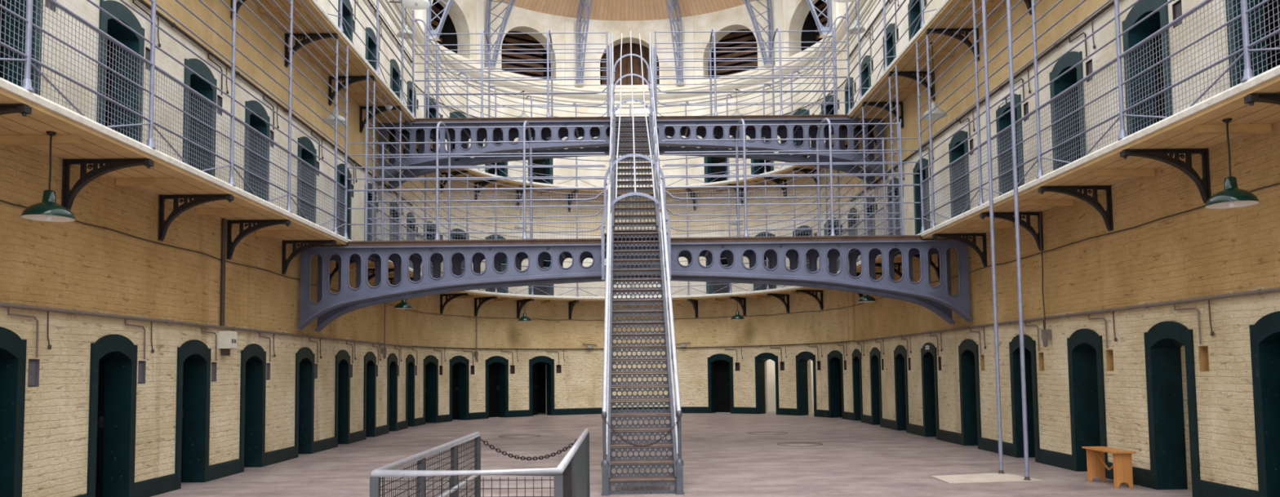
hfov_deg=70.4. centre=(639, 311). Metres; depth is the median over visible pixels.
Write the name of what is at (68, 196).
bracket
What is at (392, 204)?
door
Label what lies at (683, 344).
floodlight
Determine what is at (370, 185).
door
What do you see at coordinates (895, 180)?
door
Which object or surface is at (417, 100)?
niche
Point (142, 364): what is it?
niche
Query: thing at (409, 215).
door
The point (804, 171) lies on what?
bracket
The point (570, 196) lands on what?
bracket
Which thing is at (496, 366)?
door
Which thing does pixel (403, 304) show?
pendant lamp
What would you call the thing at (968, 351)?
door
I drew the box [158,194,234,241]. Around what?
bracket
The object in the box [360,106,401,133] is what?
bracket
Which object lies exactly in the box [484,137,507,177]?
door
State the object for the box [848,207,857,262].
door
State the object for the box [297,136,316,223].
door
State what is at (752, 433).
manhole cover
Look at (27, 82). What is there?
gallery railing
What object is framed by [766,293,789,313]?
bracket
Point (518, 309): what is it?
bracket
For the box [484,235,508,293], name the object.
door
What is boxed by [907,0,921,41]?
door
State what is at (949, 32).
bracket
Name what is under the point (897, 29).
niche
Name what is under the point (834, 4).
pilaster
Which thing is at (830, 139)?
bridge railing
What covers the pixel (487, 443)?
chain
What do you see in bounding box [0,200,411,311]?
cable
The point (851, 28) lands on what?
pendant lamp
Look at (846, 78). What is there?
conduit
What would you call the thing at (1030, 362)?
door
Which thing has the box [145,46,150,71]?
niche
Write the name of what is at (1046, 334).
riser pipe
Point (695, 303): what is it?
bracket
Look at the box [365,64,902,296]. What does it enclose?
gallery railing
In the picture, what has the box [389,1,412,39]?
pendant lamp
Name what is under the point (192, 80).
door
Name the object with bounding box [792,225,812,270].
door
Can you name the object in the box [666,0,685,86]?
rib
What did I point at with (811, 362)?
cell room
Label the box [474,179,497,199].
bracket
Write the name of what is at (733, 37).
window
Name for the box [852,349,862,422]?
door
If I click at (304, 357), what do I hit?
door
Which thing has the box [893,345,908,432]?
door
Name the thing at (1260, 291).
conduit
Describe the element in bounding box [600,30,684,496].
staircase
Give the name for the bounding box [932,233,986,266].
bracket
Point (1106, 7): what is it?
conduit
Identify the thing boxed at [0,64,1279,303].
walkway
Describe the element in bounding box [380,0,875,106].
balcony
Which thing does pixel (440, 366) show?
niche
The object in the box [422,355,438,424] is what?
door
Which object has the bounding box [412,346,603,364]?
conduit
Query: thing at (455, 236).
door
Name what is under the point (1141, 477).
baseboard
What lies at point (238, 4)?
bracket
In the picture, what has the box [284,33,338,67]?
bracket
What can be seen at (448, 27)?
window
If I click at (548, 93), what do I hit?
bridge railing
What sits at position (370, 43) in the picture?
door
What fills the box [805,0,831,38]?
rib
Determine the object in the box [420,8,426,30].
pilaster
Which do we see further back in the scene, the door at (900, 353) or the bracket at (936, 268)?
the door at (900, 353)
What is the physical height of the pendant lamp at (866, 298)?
0.896 m
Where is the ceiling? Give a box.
[496,0,753,20]
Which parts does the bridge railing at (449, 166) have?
post, post, rail, rail, rail, rail, rail, rail, rail, rail, rail, rail, rail, rail, rail, rail, rail, rail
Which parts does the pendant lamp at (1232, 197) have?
hanging cord, bulb, lamp shade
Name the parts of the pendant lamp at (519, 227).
hanging cord, lamp shade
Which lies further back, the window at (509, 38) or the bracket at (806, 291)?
the window at (509, 38)
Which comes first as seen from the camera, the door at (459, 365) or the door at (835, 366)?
the door at (835, 366)
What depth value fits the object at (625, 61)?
36.00 m
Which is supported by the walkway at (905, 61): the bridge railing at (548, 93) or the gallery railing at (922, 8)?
the gallery railing at (922, 8)
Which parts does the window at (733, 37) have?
sill, slat panel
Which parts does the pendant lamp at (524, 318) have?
lamp shade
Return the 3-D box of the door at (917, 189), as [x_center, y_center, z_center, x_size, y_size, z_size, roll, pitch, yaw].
[6.741,-2.472,21.105,0.400,2.175,1.000,-1,-4,-1]
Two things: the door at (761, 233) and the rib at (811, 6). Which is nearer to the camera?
the rib at (811, 6)
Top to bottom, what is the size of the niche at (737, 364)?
0.306 m
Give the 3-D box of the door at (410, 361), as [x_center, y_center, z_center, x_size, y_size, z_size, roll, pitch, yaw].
[-7.042,2.380,27.069,0.400,2.175,1.000,-1,-4,-1]
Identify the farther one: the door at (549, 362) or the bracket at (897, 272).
the door at (549, 362)
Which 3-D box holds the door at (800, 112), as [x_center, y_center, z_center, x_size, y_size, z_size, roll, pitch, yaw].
[5.667,-5.841,31.217,0.400,2.175,1.000,1,-4,-30]
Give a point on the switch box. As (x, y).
(227, 340)
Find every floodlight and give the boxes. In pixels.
[582,343,596,348]
[675,342,689,347]
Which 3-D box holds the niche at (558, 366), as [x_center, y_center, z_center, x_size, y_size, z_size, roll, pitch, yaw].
[-3.008,2.128,33.373,0.186,0.306,0.110,1,-4,-25]
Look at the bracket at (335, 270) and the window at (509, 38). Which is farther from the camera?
the window at (509, 38)
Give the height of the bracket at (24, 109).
0.640 m
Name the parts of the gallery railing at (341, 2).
rail, rail, rail, rail, rail, rail, rail, rail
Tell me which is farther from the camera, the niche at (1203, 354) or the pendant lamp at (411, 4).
the pendant lamp at (411, 4)
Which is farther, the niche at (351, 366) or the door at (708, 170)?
the door at (708, 170)
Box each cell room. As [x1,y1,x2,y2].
[535,362,546,413]
[766,359,776,412]
[810,360,813,413]
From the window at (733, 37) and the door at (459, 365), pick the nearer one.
the door at (459, 365)
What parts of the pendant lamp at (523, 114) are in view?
lamp shade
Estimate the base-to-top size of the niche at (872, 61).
0.306 m
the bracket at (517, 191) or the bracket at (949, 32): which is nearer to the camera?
the bracket at (949, 32)
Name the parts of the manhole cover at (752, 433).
lid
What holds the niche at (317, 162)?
attached to the wall at (73, 264)
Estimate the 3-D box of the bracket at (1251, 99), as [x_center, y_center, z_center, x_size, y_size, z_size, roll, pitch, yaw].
[6.240,-1.734,8.545,1.005,0.640,0.100,-1,-4,-1]
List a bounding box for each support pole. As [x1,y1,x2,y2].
[982,0,1004,474]
[1006,0,1031,480]
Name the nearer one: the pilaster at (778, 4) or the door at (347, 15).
the door at (347, 15)
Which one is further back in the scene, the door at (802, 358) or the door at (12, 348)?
the door at (802, 358)
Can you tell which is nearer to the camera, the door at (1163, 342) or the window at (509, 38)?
the door at (1163, 342)
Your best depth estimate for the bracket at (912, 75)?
20.18 m
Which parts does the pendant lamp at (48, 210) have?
lamp shade, bulb, hanging cord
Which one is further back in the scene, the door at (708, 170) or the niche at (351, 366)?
the door at (708, 170)
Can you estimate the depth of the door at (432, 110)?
29.71 m
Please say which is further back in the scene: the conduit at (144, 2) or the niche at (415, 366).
the niche at (415, 366)
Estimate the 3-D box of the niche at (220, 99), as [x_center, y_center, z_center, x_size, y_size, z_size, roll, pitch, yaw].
[-6.831,-3.321,14.620,0.110,0.306,0.186,-1,-4,-1]
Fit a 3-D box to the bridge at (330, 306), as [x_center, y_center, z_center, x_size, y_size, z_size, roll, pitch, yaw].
[-0.084,-0.541,18.553,13.283,1.733,1.400,-1,-4,-1]
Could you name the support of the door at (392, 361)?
in the wall at (73, 264)
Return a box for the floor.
[151,411,1192,496]
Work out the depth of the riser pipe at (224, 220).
14.57 m
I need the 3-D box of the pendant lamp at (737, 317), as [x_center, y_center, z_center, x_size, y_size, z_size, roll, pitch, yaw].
[3.446,-0.098,32.066,0.474,0.836,0.474,-1,-4,-1]
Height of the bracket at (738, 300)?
0.640 m
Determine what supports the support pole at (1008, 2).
on the floor
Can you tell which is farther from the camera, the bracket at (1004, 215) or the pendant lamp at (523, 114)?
the pendant lamp at (523, 114)
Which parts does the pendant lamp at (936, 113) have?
hanging cord, lamp shade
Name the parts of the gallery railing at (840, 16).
rail, rail, rail, rail, rail, rail, rail, rail, rail, rail, rail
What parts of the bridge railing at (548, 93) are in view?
post, post, rail, rail, rail, rail, rail, rail, rail, rail, rail, rail, rail, rail, rail, rail, rail, post, post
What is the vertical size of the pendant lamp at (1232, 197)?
0.926 m
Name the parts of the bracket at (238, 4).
mounting plate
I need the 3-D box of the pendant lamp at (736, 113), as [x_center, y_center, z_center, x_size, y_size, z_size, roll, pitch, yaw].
[3.504,-7.418,32.536,0.472,1.064,0.788,-2,-4,17]
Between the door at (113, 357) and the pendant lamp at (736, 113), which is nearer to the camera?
the door at (113, 357)
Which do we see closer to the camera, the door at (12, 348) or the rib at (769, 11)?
the door at (12, 348)
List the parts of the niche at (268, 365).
plate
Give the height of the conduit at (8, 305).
0.572 m
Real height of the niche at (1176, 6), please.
0.306 m
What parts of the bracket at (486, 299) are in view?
mounting plate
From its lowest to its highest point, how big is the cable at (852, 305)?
0.056 m
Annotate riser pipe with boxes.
[220,218,226,325]
[381,303,386,359]
[473,315,478,359]
[1039,210,1051,347]
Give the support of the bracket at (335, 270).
attached to the wall at (73, 264)
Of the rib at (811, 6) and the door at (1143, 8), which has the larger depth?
the rib at (811, 6)
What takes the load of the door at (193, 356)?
in the wall at (73, 264)
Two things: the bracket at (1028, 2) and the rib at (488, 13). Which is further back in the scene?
the rib at (488, 13)
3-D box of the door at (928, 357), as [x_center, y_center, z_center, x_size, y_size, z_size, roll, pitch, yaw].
[6.796,1.800,20.682,0.400,2.175,1.000,-1,-4,-1]
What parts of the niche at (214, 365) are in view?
plate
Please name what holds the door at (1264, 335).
in the wall at (1203, 251)
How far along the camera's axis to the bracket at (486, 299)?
31.12 m
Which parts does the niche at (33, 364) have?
plate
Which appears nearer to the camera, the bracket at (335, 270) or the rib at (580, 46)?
the bracket at (335, 270)
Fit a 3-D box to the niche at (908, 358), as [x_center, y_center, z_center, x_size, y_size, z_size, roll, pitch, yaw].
[6.655,1.296,22.216,0.110,0.306,0.186,-1,-4,-1]
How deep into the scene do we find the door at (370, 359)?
23.19 m
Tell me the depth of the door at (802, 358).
30.95 m
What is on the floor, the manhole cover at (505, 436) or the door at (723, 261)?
the manhole cover at (505, 436)
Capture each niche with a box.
[27,359,39,386]
[45,0,56,11]
[137,360,146,383]
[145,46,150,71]
[211,362,217,382]
[217,94,222,115]
[266,363,270,380]
[269,129,274,146]
[314,364,317,378]
[315,160,319,176]
[350,364,352,377]
[352,18,355,32]
[376,364,377,377]
[414,365,417,375]
[416,98,418,110]
[439,365,442,375]
[470,365,474,374]
[510,365,515,373]
[555,364,560,373]
[735,362,739,371]
[780,361,784,370]
[817,360,820,370]
[844,360,846,370]
[871,58,873,71]
[881,359,884,370]
[896,26,898,41]
[907,357,911,370]
[937,356,941,370]
[969,138,973,155]
[980,355,984,370]
[1023,101,1028,121]
[1038,352,1044,370]
[1085,58,1093,82]
[1106,349,1114,371]
[1172,0,1182,28]
[1198,346,1209,371]
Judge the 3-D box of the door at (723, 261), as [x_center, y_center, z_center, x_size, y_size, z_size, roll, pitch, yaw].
[2.981,-1.629,33.563,1.000,2.175,0.400,-3,-4,28]
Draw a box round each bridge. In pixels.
[297,235,973,332]
[377,114,886,193]
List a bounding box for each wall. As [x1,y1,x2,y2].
[0,0,404,496]
[403,0,865,421]
[854,0,1279,491]
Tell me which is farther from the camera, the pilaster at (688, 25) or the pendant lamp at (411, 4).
the pilaster at (688, 25)
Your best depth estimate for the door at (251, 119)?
16.40 m
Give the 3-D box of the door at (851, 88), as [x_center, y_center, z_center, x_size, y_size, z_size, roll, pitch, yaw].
[6.612,-6.071,27.807,0.400,2.175,1.000,-1,-4,-1]
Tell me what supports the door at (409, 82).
in the wall at (579, 384)
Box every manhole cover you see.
[498,435,540,438]
[747,431,787,435]
[777,442,822,446]
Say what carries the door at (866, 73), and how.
in the wall at (1203, 251)
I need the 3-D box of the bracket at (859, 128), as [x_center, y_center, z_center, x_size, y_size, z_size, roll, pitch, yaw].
[5.996,-4.729,24.678,1.005,0.640,0.100,-1,-4,-1]
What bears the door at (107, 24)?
in the wall at (73, 264)
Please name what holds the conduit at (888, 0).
attached to the wall at (1203, 251)
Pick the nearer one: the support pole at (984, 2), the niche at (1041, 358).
the support pole at (984, 2)
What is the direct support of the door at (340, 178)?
in the wall at (73, 264)
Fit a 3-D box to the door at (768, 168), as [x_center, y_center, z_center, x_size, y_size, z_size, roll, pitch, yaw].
[4.512,-5.733,32.681,1.000,2.175,0.400,-4,-5,44]
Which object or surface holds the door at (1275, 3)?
in the wall at (1203, 251)
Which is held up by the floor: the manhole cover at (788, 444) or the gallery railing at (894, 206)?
the manhole cover at (788, 444)
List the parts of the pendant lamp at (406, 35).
lamp shade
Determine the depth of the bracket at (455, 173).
29.81 m
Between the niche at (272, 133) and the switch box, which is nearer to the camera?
the switch box
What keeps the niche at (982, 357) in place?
attached to the wall at (1203, 251)
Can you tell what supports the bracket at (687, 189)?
attached to the wall at (579, 384)
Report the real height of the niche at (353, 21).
0.306 m
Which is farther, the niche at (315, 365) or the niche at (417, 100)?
the niche at (417, 100)
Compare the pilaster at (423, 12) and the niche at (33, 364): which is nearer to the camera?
the niche at (33, 364)
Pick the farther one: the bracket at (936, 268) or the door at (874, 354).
the door at (874, 354)
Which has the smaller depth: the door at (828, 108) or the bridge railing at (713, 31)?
the bridge railing at (713, 31)
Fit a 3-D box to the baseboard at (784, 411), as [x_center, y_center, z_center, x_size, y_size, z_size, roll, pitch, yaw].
[-0.195,3.499,30.718,13.389,0.235,6.261,-1,-4,-1]
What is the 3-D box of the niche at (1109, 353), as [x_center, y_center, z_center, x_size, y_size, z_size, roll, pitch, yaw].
[6.769,0.703,12.955,0.110,0.306,0.186,-1,-4,-1]
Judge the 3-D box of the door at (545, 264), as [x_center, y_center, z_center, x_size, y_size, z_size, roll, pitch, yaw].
[-3.719,-1.557,33.389,1.000,2.175,0.400,1,-4,-31]
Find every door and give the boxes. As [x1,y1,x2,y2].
[0,0,43,95]
[0,326,26,496]
[86,334,137,496]
[96,0,144,142]
[174,339,211,489]
[182,57,217,176]
[239,343,266,472]
[244,100,270,200]
[294,346,315,457]
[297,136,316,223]
[334,350,350,447]
[337,0,352,42]
[337,163,351,239]
[363,351,376,439]
[364,182,377,240]
[365,26,376,70]
[386,353,397,433]
[389,200,399,240]
[390,58,400,98]
[405,354,414,428]
[406,212,414,268]
[407,80,416,118]
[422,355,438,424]
[423,221,435,276]
[426,97,435,118]
[448,355,469,422]
[449,111,468,160]
[450,228,468,274]
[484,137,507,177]
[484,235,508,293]
[485,355,508,418]
[528,137,553,184]
[528,257,553,295]
[528,355,554,416]
[703,135,729,183]
[706,256,729,294]
[707,353,733,413]
[751,135,773,176]
[753,232,776,290]
[755,352,779,414]
[791,109,810,157]
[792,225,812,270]
[795,351,817,417]
[821,94,835,114]
[823,217,839,271]
[826,350,844,418]
[844,77,853,114]
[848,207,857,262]
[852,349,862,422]
[861,55,871,96]
[863,195,875,235]
[869,347,882,426]
[882,22,896,68]
[887,177,900,235]
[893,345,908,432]
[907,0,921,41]
[912,158,930,235]
[920,342,939,439]
[948,130,970,218]
[958,338,981,449]
[995,93,1024,195]
[1008,334,1039,462]
[1048,51,1086,170]
[1066,328,1107,478]
[1121,0,1173,136]
[1143,320,1200,496]
[1225,0,1279,88]
[1248,311,1279,496]
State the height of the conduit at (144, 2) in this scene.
0.564 m
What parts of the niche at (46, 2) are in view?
plate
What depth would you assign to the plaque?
16.41 m
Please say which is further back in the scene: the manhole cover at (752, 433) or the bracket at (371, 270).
the manhole cover at (752, 433)
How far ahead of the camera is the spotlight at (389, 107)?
21.71 m
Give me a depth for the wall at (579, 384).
32.73 m
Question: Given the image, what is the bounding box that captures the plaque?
[1000,99,1005,107]
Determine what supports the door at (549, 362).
in the wall at (579, 384)
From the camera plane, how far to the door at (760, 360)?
32.29 m
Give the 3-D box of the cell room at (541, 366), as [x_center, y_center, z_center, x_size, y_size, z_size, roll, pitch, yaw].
[-4.579,2.420,34.675,2.000,3.000,2.690,1,-4,-31]
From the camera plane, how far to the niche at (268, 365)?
16.53 m
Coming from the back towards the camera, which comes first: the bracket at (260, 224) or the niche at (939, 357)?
the niche at (939, 357)
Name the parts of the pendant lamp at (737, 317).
lamp shade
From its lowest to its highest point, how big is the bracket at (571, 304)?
0.640 m
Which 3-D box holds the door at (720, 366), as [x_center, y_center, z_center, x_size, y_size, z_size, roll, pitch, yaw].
[3.034,2.651,33.290,1.000,2.175,0.400,-3,-4,28]
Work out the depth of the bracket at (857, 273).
24.42 m
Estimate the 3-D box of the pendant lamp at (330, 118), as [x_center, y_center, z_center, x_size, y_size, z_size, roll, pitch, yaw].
[-6.180,-4.543,18.404,0.474,1.506,0.474,-1,-4,-1]
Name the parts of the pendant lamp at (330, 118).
lamp shade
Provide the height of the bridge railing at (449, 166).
2.524 m
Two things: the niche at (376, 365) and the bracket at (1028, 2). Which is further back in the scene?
the niche at (376, 365)
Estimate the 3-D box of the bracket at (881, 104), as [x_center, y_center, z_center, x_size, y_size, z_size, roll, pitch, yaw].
[6.023,-4.869,22.492,1.005,0.640,0.100,-1,-4,-1]
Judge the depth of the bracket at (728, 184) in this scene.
32.90 m
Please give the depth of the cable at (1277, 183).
12.71 m
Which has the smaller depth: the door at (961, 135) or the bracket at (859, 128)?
the door at (961, 135)
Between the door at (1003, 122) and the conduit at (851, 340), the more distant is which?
the conduit at (851, 340)
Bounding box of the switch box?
[217,330,236,355]
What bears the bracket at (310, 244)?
attached to the wall at (73, 264)
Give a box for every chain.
[480,439,577,461]
[603,417,679,447]
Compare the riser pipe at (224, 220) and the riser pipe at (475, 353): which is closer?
the riser pipe at (224, 220)
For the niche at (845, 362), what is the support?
attached to the wall at (579, 384)
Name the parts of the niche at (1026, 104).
plate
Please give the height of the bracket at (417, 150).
0.640 m
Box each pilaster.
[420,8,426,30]
[475,0,484,68]
[564,21,574,87]
[684,20,694,86]
[773,0,784,66]
[831,0,838,29]
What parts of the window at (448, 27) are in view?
slat panel, sill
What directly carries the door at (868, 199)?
in the wall at (1203, 251)
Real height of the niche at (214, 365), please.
0.306 m
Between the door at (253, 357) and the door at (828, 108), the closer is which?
the door at (253, 357)
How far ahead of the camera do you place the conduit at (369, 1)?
24.48 m
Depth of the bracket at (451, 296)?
29.56 m
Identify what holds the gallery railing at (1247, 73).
on the walkway at (1200, 126)
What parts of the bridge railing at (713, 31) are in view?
post, post, rail, rail, rail, rail, rail, rail, rail, rail, rail, rail, rail, rail, rail, rail, rail, post, post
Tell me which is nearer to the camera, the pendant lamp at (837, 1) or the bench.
the bench
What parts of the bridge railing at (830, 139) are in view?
rail, rail, rail, rail, rail, rail, rail, rail, rail, rail, rail, rail, rail, rail, rail, rail, post, post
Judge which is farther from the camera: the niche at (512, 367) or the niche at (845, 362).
the niche at (512, 367)
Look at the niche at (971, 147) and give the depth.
18.12 m
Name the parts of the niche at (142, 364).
plate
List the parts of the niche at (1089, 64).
plate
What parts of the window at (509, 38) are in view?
slat panel, sill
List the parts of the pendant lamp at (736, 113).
lamp shade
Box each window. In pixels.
[431,0,472,62]
[500,31,558,84]
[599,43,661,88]
[701,29,759,83]
[786,0,827,59]
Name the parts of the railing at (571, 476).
post, post, post, handrail, post, post, post, panel, post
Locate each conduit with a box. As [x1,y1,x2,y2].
[0,302,417,364]
[132,0,413,216]
[354,0,412,64]
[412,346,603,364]
[413,78,848,117]
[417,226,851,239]
[668,340,854,361]
[846,0,898,59]
[849,0,1174,201]
[853,287,1279,359]
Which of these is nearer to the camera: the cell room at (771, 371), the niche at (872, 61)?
the niche at (872, 61)
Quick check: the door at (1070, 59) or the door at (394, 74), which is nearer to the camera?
the door at (1070, 59)
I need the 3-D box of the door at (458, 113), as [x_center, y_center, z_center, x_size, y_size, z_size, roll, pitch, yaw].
[-6.324,-5.706,30.988,0.400,2.175,1.000,-3,-4,28]
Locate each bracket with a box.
[0,104,31,116]
[61,159,154,209]
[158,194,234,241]
[226,219,290,259]
[231,0,245,19]
[281,240,337,275]
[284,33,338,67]
[328,75,375,106]
[329,260,373,284]
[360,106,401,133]
[368,268,394,280]
[386,129,422,149]
[388,277,421,284]
[403,149,432,155]
[440,170,468,192]
[440,293,468,314]
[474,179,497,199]
[474,296,497,316]
[515,186,533,206]
[516,298,533,318]
[567,190,577,212]
[568,300,578,319]
[685,188,696,210]
[687,298,697,317]
[727,183,743,205]
[728,296,746,315]
[764,177,786,196]
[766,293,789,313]
[791,168,820,189]
[795,289,822,310]
[840,125,876,146]
[856,272,881,276]
[862,101,903,128]
[875,262,902,277]
[888,71,935,100]
[895,253,939,279]
[925,27,979,61]
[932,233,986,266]
[979,212,1043,251]
[1023,0,1031,14]
[1038,185,1113,231]
[1120,148,1210,203]
[1244,93,1279,106]
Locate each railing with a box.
[0,0,348,238]
[315,0,415,116]
[347,120,605,240]
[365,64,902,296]
[369,428,590,496]
[414,15,846,186]
[414,29,609,118]
[653,27,848,115]
[662,117,920,237]
[845,0,937,112]
[915,0,1279,232]
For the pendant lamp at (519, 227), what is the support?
hanging from the walkway at (905, 61)
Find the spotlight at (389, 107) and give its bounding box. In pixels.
[385,99,393,112]
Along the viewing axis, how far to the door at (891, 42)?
23.85 m
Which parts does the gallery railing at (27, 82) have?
post, post, rail, rail, post, rail, rail, rail, rail, rail, post, rail, rail, rail, rail, rail, post, post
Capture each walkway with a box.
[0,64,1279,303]
[251,0,1006,195]
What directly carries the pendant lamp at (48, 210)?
hanging from the walkway at (1200, 126)
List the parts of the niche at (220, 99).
plate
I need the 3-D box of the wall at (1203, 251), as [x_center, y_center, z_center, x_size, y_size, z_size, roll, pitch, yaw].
[6.956,-5.171,12.191,0.600,15.000,29.500,-1,-4,-1]
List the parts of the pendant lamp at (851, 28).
lamp shade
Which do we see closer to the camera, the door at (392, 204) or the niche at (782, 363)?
the door at (392, 204)
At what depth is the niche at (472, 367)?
31.09 m
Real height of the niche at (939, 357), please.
0.306 m
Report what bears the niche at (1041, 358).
attached to the wall at (1203, 251)
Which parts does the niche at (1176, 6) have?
plate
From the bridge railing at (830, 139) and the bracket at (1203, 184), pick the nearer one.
the bracket at (1203, 184)
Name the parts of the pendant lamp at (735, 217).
lamp shade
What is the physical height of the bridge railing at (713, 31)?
2.524 m
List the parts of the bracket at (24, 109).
mounting plate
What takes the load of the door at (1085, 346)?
in the wall at (1203, 251)
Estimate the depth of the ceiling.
34.13 m
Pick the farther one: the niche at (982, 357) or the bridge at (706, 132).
the bridge at (706, 132)
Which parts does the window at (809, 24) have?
sill, slat panel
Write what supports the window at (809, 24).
in the wall at (579, 384)
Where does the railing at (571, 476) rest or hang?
on the floor
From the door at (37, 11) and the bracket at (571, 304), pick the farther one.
the bracket at (571, 304)
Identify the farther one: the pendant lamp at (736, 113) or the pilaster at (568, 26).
the pilaster at (568, 26)
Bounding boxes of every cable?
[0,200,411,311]
[411,305,853,320]
[854,182,1279,306]
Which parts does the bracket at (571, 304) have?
mounting plate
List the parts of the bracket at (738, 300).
mounting plate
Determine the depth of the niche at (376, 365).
23.65 m
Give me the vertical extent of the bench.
0.479 m
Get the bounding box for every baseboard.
[74,420,406,496]
[414,406,853,426]
[862,414,1258,496]
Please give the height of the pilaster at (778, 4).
2.480 m
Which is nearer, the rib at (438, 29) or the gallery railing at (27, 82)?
the gallery railing at (27, 82)
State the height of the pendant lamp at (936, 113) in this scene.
1.546 m
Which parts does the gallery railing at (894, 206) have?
post, post, rail, rail, rail, rail, rail, post, post, post, post, post, post, rail, rail, rail, rail, rail, post, rail, rail, rail, rail, rail, rail, rail, rail, rail, post, post, post, post, post, post, post, rail, rail, rail, rail, rail, post, post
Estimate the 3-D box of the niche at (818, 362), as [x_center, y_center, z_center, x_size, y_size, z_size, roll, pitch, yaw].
[5.980,1.805,30.062,0.110,0.306,0.186,1,-4,-25]
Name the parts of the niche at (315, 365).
plate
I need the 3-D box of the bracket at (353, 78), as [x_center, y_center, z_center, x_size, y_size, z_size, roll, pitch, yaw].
[-6.362,-4.872,20.026,1.005,0.640,0.100,-1,-4,-1]
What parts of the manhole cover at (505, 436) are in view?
lid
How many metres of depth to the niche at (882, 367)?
24.64 m
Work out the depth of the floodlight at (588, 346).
33.62 m
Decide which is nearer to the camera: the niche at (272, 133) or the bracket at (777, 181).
the niche at (272, 133)
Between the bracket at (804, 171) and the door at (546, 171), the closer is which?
the bracket at (804, 171)
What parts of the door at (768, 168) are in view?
frame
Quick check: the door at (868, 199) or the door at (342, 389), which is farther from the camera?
the door at (868, 199)
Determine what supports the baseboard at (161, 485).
attached to the wall at (73, 264)
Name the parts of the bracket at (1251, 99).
mounting plate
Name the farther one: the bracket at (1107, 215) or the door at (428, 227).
the door at (428, 227)
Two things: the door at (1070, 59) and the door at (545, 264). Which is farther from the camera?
the door at (545, 264)
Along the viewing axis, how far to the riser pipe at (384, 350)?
23.99 m
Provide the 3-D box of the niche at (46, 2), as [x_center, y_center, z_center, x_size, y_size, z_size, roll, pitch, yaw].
[-6.779,-3.594,10.348,0.110,0.306,0.186,-1,-4,-1]
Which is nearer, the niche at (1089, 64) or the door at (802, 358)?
the niche at (1089, 64)
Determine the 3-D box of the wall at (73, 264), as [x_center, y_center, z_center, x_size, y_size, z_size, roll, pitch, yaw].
[-7.062,-5.008,12.009,0.600,15.000,29.500,-1,-4,-1]
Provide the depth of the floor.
15.61 m
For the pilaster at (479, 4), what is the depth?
31.92 m
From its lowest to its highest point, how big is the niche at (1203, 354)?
0.306 m
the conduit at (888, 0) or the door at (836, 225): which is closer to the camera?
the conduit at (888, 0)
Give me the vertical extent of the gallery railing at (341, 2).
3.169 m
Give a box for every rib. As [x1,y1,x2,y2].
[426,0,453,40]
[484,0,515,70]
[574,0,592,87]
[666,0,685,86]
[743,0,775,68]
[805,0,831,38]
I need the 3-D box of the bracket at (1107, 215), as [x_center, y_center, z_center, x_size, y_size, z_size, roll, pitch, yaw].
[6.187,-1.457,12.876,1.005,0.640,0.100,-1,-4,-1]
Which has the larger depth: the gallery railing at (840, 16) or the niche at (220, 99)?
the gallery railing at (840, 16)
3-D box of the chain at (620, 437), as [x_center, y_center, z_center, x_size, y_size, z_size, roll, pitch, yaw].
[0.029,1.598,11.914,1.010,0.379,0.031,-1,-4,-1]
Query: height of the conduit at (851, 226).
0.056 m
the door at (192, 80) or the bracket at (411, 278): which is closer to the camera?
the door at (192, 80)
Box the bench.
[1081,446,1136,488]
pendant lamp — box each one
[21,131,75,222]
[323,97,345,125]
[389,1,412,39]
[394,299,413,309]
[401,0,430,9]
[514,185,527,229]
[517,90,529,117]
[518,298,531,321]
[729,184,743,225]
[730,296,744,319]
[731,88,742,115]
[833,0,854,2]
[848,0,865,34]
[857,294,875,302]
[922,42,946,119]
[1204,118,1259,208]
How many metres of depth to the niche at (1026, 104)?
15.63 m
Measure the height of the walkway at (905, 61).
0.211 m
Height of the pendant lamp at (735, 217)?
1.456 m
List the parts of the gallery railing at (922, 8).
rail, rail, rail, rail, rail, rail, rail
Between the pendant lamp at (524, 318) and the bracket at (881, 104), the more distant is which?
the pendant lamp at (524, 318)
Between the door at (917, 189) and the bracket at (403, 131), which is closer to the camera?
the door at (917, 189)
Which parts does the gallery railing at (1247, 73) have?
post, post, rail, rail, rail, rail, rail, post, rail, rail, rail, rail, rail, post, rail, rail, post, post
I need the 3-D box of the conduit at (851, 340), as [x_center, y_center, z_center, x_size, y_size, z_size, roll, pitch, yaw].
[3.924,1.446,31.302,1.880,0.586,9.222,3,-5,-44]
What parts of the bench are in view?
leg, seat, leg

